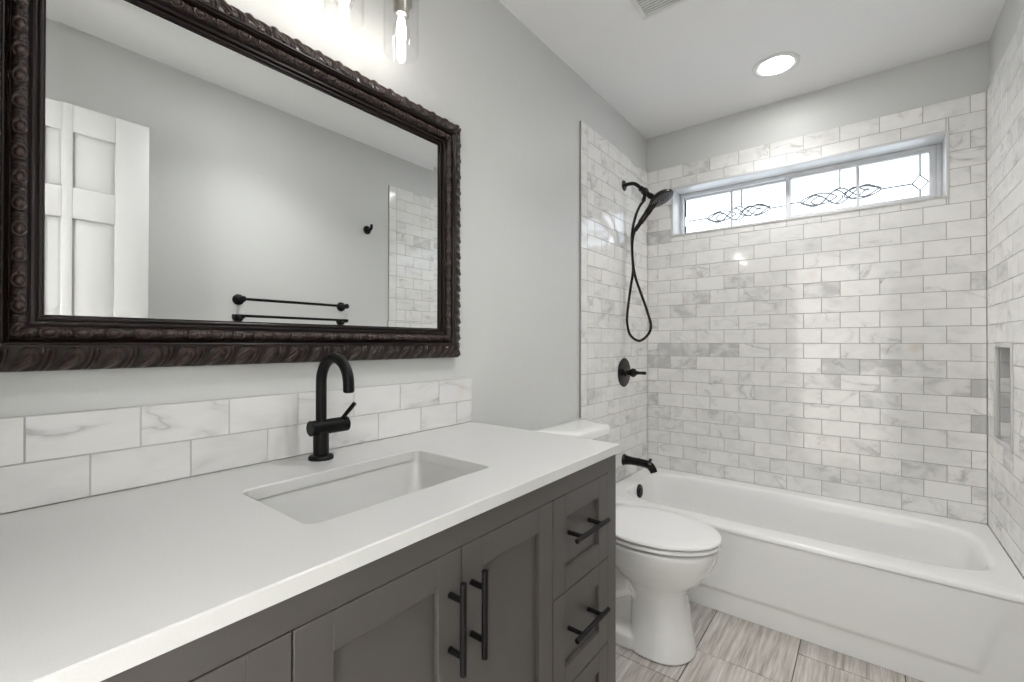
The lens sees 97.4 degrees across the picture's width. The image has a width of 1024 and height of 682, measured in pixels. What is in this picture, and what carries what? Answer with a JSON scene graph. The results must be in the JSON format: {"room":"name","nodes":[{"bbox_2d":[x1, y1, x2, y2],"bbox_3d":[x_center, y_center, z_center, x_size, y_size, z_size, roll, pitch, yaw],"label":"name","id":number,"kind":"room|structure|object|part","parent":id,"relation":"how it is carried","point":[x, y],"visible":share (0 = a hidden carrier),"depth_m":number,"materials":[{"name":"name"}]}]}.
{"room":"bathroom","nodes":[
{"label":"bathroom","id":0,"kind":"room"},
{"bbox_2d":[0,0,647,482],"bbox_3d":[-0.052,-0.075,1.810,0.132,2.478,3.200,0,0,38],"label":"wall","id":1,"kind":"structure","parent":0,"point":[547,216],"depth_m":1.76,"materials":[{"name":"grey paint"}]},
{"bbox_2d":[0,0,460,372],"bbox_3d":[-0.507,-0.338,1.101,0.054,0.784,1.076,0,0,38],"label":"framed mirror","id":2,"kind":"object","parent":1,"relation":"attached to","point":[183,182],"visible":1,"depth_m":0.94,"materials":[{"name":"brown wood"}]},
{"bbox_3d":[-0.520,-0.338,1.111,0.018,0.780,1.072,0,0,38],"label":"frame","id":3,"kind":"part","parent":2,"relation":"part of","materials":[{"name":"brown wood"}]},
{"bbox_2d":[0,378,471,513],"bbox_3d":[-0.520,0.204,1.116,0.011,0.154,1.215,0,0,38],"label":"backsplash","id":4,"kind":"structure","parent":1,"relation":"attached to","point":[46,459],"depth_m":0.92,"materials":[{"name":"tile"}]},
{"bbox_2d":[335,0,411,42],"bbox_3d":[-0.432,-0.937,1.107,0.164,0.315,0.576,0,0,38],"label":"vanity light","id":5,"kind":"object","parent":1,"relation":"attached to","point":[401,8],"visible":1,"depth_m":1.21,"materials":[{"name":"white glass"}]},
{"bbox_2d":[393,0,408,19],"bbox_3d":[-0.300,-0.927,1.218,0.068,0.094,0.068,0,0,38],"label":"socket","id":6,"kind":"object","parent":5,"relation":"attached to","point":[400,7],"depth_m":1.21,"materials":[{"name":"silver metal"}]},
{"bbox_2d":[618,358,645,386],"bbox_3d":[0.694,0.180,2.545,0.130,0.166,0.166,0,0,38],"label":"tub valve","id":7,"kind":"object","parent":1,"relation":"attached to","point":[624,371],"visible":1,"depth_m":2.55,"materials":[{"name":"black metal"}]},
{"bbox_3d":[0.713,0.179,2.530,0.081,0.040,0.040,0,0,38],"label":"lever handle","id":8,"kind":"part","parent":7,"relation":"part of","materials":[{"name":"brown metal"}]},
{"bbox_2d":[621,454,656,473],"bbox_3d":[0.718,0.689,2.523,0.194,0.083,0.066,0,0,38],"label":"tub spout","id":9,"kind":"object","parent":1,"relation":"attached to","point":[626,460],"visible":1,"depth_m":2.51,"materials":[{"name":"black metal"}]},
{"bbox_2d":[622,180,673,341],"bbox_3d":[0.754,-0.459,2.502,0.280,0.930,0.137,0,0,38],"label":"handheld shower","id":10,"kind":"object","parent":1,"relation":"attached to","point":[661,197],"visible":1,"depth_m":2.52,"materials":[{"name":"black metal"}]},
{"bbox_3d":[0.687,-0.879,2.557,0.107,0.057,0.021,0,0,38],"label":"shower arm","id":11,"kind":"part","parent":10,"relation":"part of","materials":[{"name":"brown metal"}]},
{"bbox_3d":[0.749,-0.706,2.507,0.154,0.178,0.044,0,0,38],"label":"wand handle","id":12,"kind":"part","parent":10,"relation":"part of","materials":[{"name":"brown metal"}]},
{"bbox_2d":[498,0,1005,138],"bbox_3d":[-0.333,-1.367,1.167,3.550,0.120,4.670,0,0,38],"label":"ceiling","id":13,"kind":"structure","parent":0,"point":[692,62],"depth_m":1.97,"materials":[{"name":"white paint"}]},
{"bbox_2d":[629,0,687,20],"bbox_3d":[0.556,-1.298,1.606,0.300,0.012,0.300,0,0,38],"label":"ceiling vent grille","id":14,"kind":"object","parent":13,"relation":"in","point":[646,9],"visible":1,"depth_m":1.74,"materials":[{"name":"white"}]},
{"bbox_2d":[752,52,799,77],"bbox_3d":[1.244,-1.297,2.122,0.196,0.007,0.196,0,0,38],"label":"recessed light","id":15,"kind":"object","parent":13,"relation":"in","point":[777,64],"visible":1,"depth_m":2.11,"materials":[{"name":"white plastic"}]},
{"bbox_2d":[759,56,792,74],"bbox_3d":[1.244,-1.298,2.122,0.140,0.003,0.140,0,0,38],"label":"diffuser","id":16,"kind":"object","parent":15,"relation":"attached to","point":[777,65],"depth_m":2.12,"materials":[{"name":"white plastic"}]},
{"bbox_2d":[616,601,923,681],"bbox_3d":[-0.351,1.211,1.135,3.550,0.120,4.620,0,0,38],"label":"floor","id":17,"kind":"structure","parent":0,"point":[730,648],"depth_m":1.62,"materials":[{"name":"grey tile"}]},
{"bbox_2d":[100,454,615,681],"bbox_3d":[-0.291,0.728,0.928,0.595,0.845,1.204,0,0,38],"label":"vanity cabinet","id":18,"kind":"object","parent":17,"relation":"on","point":[523,588],"visible":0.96,"depth_m":0.76,"materials":[{"name":"grey paint"}]},
{"bbox_3d":[-0.355,0.460,0.442,0.020,0.222,0.266,0,0,38],"label":"drawer","id":19,"kind":"part","parent":18,"relation":"part of","materials":[{"name":"grey paint"}]},
{"bbox_2d":[0,422,619,681],"bbox_3d":[-0.302,0.293,0.939,0.567,0.024,1.224,0,0,38],"label":"countertop","id":20,"kind":"structure","parent":18,"relation":"on","point":[97,588],"depth_m":0.62,"materials":[{"name":"white stone"}]},
{"bbox_2d":[306,353,355,461],"bbox_3d":[-0.403,0.154,1.065,0.158,0.254,0.102,0,0,38],"label":"faucet","id":21,"kind":"object","parent":20,"relation":"on","point":[320,429],"visible":1,"depth_m":1.06,"materials":[{"name":"black metal"}]},
{"bbox_3d":[-0.411,0.111,1.042,0.142,0.168,0.024,0,0,38],"label":"arched spout","id":22,"kind":"part","parent":21,"relation":"part of","materials":[{"name":"black metal"}]},
{"bbox_3d":[-0.406,0.175,1.115,0.043,0.048,0.011,0,0,10],"label":"lever handle","id":23,"kind":"part","parent":21,"relation":"part of","materials":[{"name":"black metal"}]},
{"bbox_2d":[256,460,473,523],"bbox_3d":[-0.278,0.373,0.926,0.297,0.134,0.462,0,0,38],"label":"undermount sink","id":24,"kind":"object","parent":20,"relation":"in","point":[325,501],"visible":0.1,"depth_m":1.03,"materials":[{"name":"grey ceramic"}]},
{"bbox_3d":[-0.183,0.688,0.659,0.020,0.675,0.285,0,0,38],"label":"cabinet door","id":25,"kind":"part","parent":18,"relation":"part of","materials":[{"name":"grey paint"}]},
{"bbox_3d":[-0.185,0.688,0.661,0.007,0.577,0.187,0,0,38],"label":"recessed panel","id":26,"kind":"part","parent":18,"relation":"part of","materials":[{"name":"grey paint"}]},
{"bbox_3d":[-0.088,0.466,0.735,0.037,0.150,0.012,0,0,38],"label":"bar pull","id":27,"kind":"part","parent":18,"relation":"part of","materials":[{"name":"black metal"}]},
{"bbox_3d":[-0.056,0.467,0.776,0.037,0.150,0.012,0,0,38],"label":"bar pull","id":28,"kind":"part","parent":18,"relation":"part of","materials":[{"name":"black metal"}]},
{"bbox_3d":[-0.006,0.689,0.885,0.020,0.675,0.282,0,0,38],"label":"cabinet door","id":29,"kind":"part","parent":18,"relation":"part of","materials":[{"name":"grey paint"}]},
{"bbox_3d":[-0.008,0.689,0.886,0.007,0.577,0.184,0,0,38],"label":"recessed panel","id":30,"kind":"part","parent":18,"relation":"part of","materials":[{"name":"grey paint"}]},
{"bbox_3d":[0.166,0.464,1.103,0.020,0.222,0.266,0,0,38],"label":"drawer","id":31,"kind":"part","parent":18,"relation":"part of","materials":[{"name":"grey paint"}]},
{"bbox_3d":[0.165,0.689,1.102,0.020,0.222,0.266,0,0,38],"label":"drawer","id":32,"kind":"part","parent":18,"relation":"part of","materials":[{"name":"grey paint"}]},
{"bbox_3d":[0.163,0.689,1.104,0.007,0.128,0.172,0,0,38],"label":"recessed panel","id":33,"kind":"part","parent":18,"relation":"part of","materials":[{"name":"grey paint"}]},
{"bbox_3d":[0.163,0.464,1.105,0.007,0.128,0.172,0,0,38],"label":"recessed panel","id":34,"kind":"part","parent":18,"relation":"part of","materials":[{"name":"grey paint"}]},
{"bbox_3d":[0.181,0.676,1.085,0.046,0.011,0.160,0,0,38],"label":"bar pull","id":35,"kind":"part","parent":18,"relation":"part of","materials":[{"name":"black metal"}]},
{"bbox_3d":[0.181,0.452,1.086,0.046,0.011,0.160,0,0,38],"label":"bar pull","id":36,"kind":"part","parent":18,"relation":"part of","materials":[{"name":"black metal"}]},
{"bbox_3d":[0.165,0.915,1.101,0.020,0.226,0.266,0,0,38],"label":"drawer","id":37,"kind":"part","parent":18,"relation":"part of","materials":[{"name":"grey paint"}]},
{"bbox_2d":[533,418,721,665],"bbox_3d":[0.466,0.761,1.805,0.696,0.784,0.443,0,0,38],"label":"toilet","id":38,"kind":"object","parent":17,"relation":"on","point":[662,555],"visible":0.55,"depth_m":1.63,"materials":[{"name":"white ceramic"}]},
{"bbox_3d":[0.277,0.391,1.955,0.215,0.042,0.443,0,0,38],"label":"tank lid","id":39,"kind":"part","parent":38,"relation":"part of","materials":[{"name":"white ceramic"}]},
{"bbox_3d":[0.276,0.579,1.956,0.195,0.334,0.418,0,0,38],"label":"tank","id":40,"kind":"part","parent":38,"relation":"part of","materials":[{"name":"white ceramic"}]},
{"bbox_3d":[0.471,0.950,1.800,0.662,0.406,0.360,0,0,38],"label":"bowl","id":41,"kind":"part","parent":38,"relation":"part of","materials":[{"name":"white ceramic"}]},
{"bbox_3d":[0.554,0.734,1.736,0.463,0.015,0.368,0,0,38],"label":"seat","id":42,"kind":"part","parent":38,"relation":"part of","materials":[{"name":"white plastic"}]},
{"bbox_3d":[0.553,0.714,1.737,0.474,0.019,0.372,0,0,38],"label":"lid","id":43,"kind":"part","parent":38,"relation":"part of","materials":[{"name":"white plastic"}]},
{"bbox_2d":[616,467,1023,681],"bbox_3d":[1.228,0.973,2.112,1.500,0.367,0.730,0,0,38],"label":"bathtub","id":44,"kind":"object","parent":17,"relation":"on","point":[920,596],"visible":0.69,"depth_m":1.74,"materials":[{"name":"white ceramic"}]},
{"bbox_3d":[0.719,0.841,2.522,0.018,0.074,0.074,0,0,38],"label":"overflow plate","id":45,"kind":"part","parent":44,"relation":"part of","materials":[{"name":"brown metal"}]},
{"bbox_2d":[647,41,990,529],"bbox_3d":[1.525,-0.069,2.475,1.787,2.478,0.204,0,0,38],"label":"wall","id":46,"kind":"structure","parent":0,"point":[841,354],"depth_m":2.27,"materials":[{"name":"white tile"}]},
{"bbox_2d":[680,144,941,233],"bbox_3d":[1.562,-0.793,2.518,1.220,0.278,0.047,0,0,38],"label":"window","id":47,"kind":"structure","parent":46,"relation":"in","point":[934,151],"depth_m":2.40,"materials":[{"name":"white plastic"}]},
{"bbox_3d":[1.335,-0.792,2.712,0.597,0.238,0.022,0,0,38],"label":"sash","id":48,"kind":"part","parent":47,"relation":"part of","materials":[{"name":"white plastic"}]},
{"bbox_3d":[1.777,-0.793,2.334,0.616,0.238,0.022,0,0,38],"label":"sash","id":49,"kind":"part","parent":47,"relation":"part of","materials":[{"name":"white plastic"}]},
{"bbox_2d":[986,0,1023,578],"bbox_3d":[1.240,-0.078,0.794,0.156,2.478,3.200,0,0,38],"label":"wall","id":50,"kind":"structure","parent":0,"point":[1005,91],"depth_m":1.68,"materials":[{"name":"white tile"}]},
{"bbox_2d":[1000,347,1009,443],"bbox_3d":[1.912,0.204,1.674,0.094,0.361,0.239,0,0,38],"label":"niche shelf","id":51,"kind":"object","parent":50,"relation":"attached to","point":[1004,351],"depth_m":1.79,"materials":[{"name":"grey tile"}]}
]}

